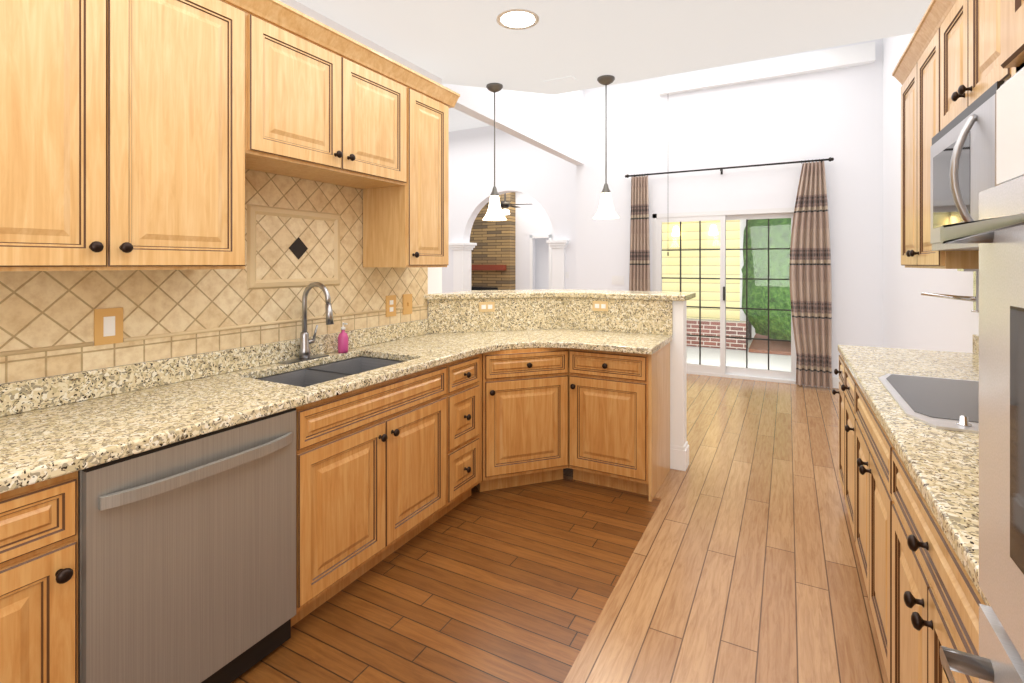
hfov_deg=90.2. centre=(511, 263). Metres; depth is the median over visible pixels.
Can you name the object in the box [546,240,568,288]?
pilaster
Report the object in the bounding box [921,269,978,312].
towel holder
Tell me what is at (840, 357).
base cabinet
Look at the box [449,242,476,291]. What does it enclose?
pilaster
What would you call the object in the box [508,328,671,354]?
countertop
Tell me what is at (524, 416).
base cabinet
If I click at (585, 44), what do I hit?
ceiling
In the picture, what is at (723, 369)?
sliding door
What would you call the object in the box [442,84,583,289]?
wall
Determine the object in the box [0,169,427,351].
tile backsplash
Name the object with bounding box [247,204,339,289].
medallion
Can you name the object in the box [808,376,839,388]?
baseboard
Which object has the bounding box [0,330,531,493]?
countertop
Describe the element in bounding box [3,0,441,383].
wall
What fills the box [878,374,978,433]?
sink
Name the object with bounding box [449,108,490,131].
ceiling
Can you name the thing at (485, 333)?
countertop
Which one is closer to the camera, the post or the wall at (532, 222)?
the post
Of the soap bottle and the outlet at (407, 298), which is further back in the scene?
the outlet at (407, 298)
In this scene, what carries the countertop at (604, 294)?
on the wall
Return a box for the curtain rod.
[625,157,833,177]
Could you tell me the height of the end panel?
0.874 m
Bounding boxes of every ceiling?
[295,0,931,94]
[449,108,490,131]
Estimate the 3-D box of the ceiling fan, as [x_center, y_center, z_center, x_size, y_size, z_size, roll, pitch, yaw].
[-0.145,-1.520,12.175,1.298,0.720,1.241,0,0,28]
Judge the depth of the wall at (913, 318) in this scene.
4.56 m
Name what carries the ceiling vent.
in the ceiling at (585, 44)
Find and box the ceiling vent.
[542,76,576,85]
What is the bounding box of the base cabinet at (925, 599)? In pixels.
[884,435,984,682]
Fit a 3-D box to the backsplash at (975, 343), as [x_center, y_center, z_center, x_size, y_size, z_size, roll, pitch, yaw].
[1.887,0.434,1.603,0.020,0.101,2.685,0,0,28]
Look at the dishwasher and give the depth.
1.53 m
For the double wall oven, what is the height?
1.320 m
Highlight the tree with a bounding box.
[741,218,790,339]
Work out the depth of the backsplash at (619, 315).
3.66 m
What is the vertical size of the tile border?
0.087 m
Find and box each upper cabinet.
[0,0,255,270]
[256,0,411,191]
[363,72,451,267]
[896,4,978,268]
[936,0,1003,133]
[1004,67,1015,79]
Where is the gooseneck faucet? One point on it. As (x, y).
(304, 349)
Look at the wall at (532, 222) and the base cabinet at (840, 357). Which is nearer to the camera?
the base cabinet at (840, 357)
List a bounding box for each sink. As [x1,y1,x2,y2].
[258,356,404,386]
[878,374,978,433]
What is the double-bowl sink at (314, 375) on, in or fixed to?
in the countertop at (41, 445)
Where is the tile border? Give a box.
[0,306,427,383]
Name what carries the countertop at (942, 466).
on the base cabinet at (925, 599)
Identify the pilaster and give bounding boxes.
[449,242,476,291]
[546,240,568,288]
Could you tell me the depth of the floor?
2.23 m
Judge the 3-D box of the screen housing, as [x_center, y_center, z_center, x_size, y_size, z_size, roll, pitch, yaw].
[2.929,-1.250,6.089,2.300,2.300,0.098,0,0,28]
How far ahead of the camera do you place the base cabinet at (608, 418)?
3.11 m
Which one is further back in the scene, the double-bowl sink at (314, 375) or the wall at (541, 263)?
the wall at (541, 263)
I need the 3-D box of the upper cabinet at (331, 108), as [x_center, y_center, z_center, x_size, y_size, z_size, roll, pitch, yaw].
[-0.959,-0.758,2.508,0.342,0.635,0.960,0,0,28]
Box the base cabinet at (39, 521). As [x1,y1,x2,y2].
[0,471,77,682]
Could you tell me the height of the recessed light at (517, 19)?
0.004 m
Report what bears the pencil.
attached to the wall at (434, 280)
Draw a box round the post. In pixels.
[670,301,688,470]
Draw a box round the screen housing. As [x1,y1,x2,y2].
[658,42,874,255]
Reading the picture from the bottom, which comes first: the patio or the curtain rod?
the patio
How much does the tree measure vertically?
4.850 m
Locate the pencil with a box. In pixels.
[0,304,427,356]
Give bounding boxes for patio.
[687,326,790,371]
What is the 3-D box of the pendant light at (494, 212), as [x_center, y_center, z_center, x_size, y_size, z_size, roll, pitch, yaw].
[-0.132,-0.842,3.857,0.190,1.014,0.190,0,0,28]
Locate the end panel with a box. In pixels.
[649,343,669,501]
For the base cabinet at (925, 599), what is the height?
0.876 m
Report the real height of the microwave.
0.470 m
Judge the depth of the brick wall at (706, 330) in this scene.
8.71 m
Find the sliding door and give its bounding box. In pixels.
[652,207,796,383]
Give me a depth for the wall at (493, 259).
13.09 m
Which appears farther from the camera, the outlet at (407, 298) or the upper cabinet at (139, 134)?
the outlet at (407, 298)
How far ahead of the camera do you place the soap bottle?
2.78 m
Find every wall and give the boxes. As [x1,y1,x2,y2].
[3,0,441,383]
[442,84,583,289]
[442,126,575,292]
[470,192,514,289]
[515,192,553,289]
[535,238,548,288]
[584,38,882,376]
[687,318,745,349]
[883,33,978,352]
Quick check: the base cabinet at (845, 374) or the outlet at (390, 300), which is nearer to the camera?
the base cabinet at (845, 374)
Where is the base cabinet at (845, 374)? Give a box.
[840,359,851,527]
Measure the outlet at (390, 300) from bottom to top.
0.132 m
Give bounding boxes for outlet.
[94,307,122,345]
[386,295,395,316]
[403,294,411,314]
[479,302,494,311]
[593,301,607,310]
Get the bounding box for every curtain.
[629,176,649,290]
[790,161,832,388]
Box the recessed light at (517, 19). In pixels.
[496,9,538,29]
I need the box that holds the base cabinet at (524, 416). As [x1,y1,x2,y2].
[476,348,567,491]
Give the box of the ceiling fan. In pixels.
[486,193,532,214]
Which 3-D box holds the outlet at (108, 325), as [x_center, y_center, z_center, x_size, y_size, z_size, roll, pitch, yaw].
[-1.490,0.230,1.886,0.009,0.132,0.090,0,0,28]
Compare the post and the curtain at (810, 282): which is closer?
the post
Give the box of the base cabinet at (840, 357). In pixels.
[836,355,842,477]
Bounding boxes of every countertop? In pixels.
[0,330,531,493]
[424,289,695,300]
[456,330,515,335]
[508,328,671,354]
[838,345,989,605]
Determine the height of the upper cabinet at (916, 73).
1.096 m
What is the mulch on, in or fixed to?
on the patio
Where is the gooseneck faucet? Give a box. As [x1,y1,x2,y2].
[278,282,333,363]
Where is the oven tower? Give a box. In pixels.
[1001,0,1023,72]
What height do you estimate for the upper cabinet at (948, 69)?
0.546 m
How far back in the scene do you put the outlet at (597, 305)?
3.69 m
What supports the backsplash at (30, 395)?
attached to the wall at (434, 280)
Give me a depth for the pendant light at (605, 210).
3.67 m
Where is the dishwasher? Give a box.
[78,408,295,682]
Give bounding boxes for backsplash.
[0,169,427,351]
[0,319,427,416]
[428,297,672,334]
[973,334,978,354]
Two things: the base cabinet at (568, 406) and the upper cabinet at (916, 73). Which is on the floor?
the base cabinet at (568, 406)
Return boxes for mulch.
[749,333,790,354]
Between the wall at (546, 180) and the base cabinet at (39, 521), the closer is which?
the base cabinet at (39, 521)
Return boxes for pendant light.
[482,83,506,220]
[593,75,618,218]
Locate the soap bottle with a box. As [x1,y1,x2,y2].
[338,322,347,352]
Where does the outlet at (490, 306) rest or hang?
attached to the backsplash at (619, 315)
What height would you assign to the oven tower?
0.815 m
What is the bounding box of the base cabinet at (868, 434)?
[852,375,886,659]
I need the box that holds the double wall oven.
[940,67,1023,682]
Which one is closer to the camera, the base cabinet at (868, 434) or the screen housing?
the base cabinet at (868, 434)
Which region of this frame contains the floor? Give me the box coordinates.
[231,374,888,682]
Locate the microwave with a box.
[930,80,1006,250]
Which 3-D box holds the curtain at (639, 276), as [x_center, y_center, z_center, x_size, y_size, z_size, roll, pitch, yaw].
[1.667,0.115,6.699,0.320,2.530,0.078,0,0,28]
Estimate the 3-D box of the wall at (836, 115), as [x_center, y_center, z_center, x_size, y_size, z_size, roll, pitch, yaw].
[2.559,-0.800,6.426,3.430,4.400,0.140,0,0,28]
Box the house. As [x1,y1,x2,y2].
[662,220,751,339]
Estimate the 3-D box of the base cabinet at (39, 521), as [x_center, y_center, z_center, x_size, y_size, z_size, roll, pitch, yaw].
[-1.597,0.963,1.048,0.626,0.876,0.925,0,0,28]
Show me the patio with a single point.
(774, 362)
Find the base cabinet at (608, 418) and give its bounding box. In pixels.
[569,348,648,495]

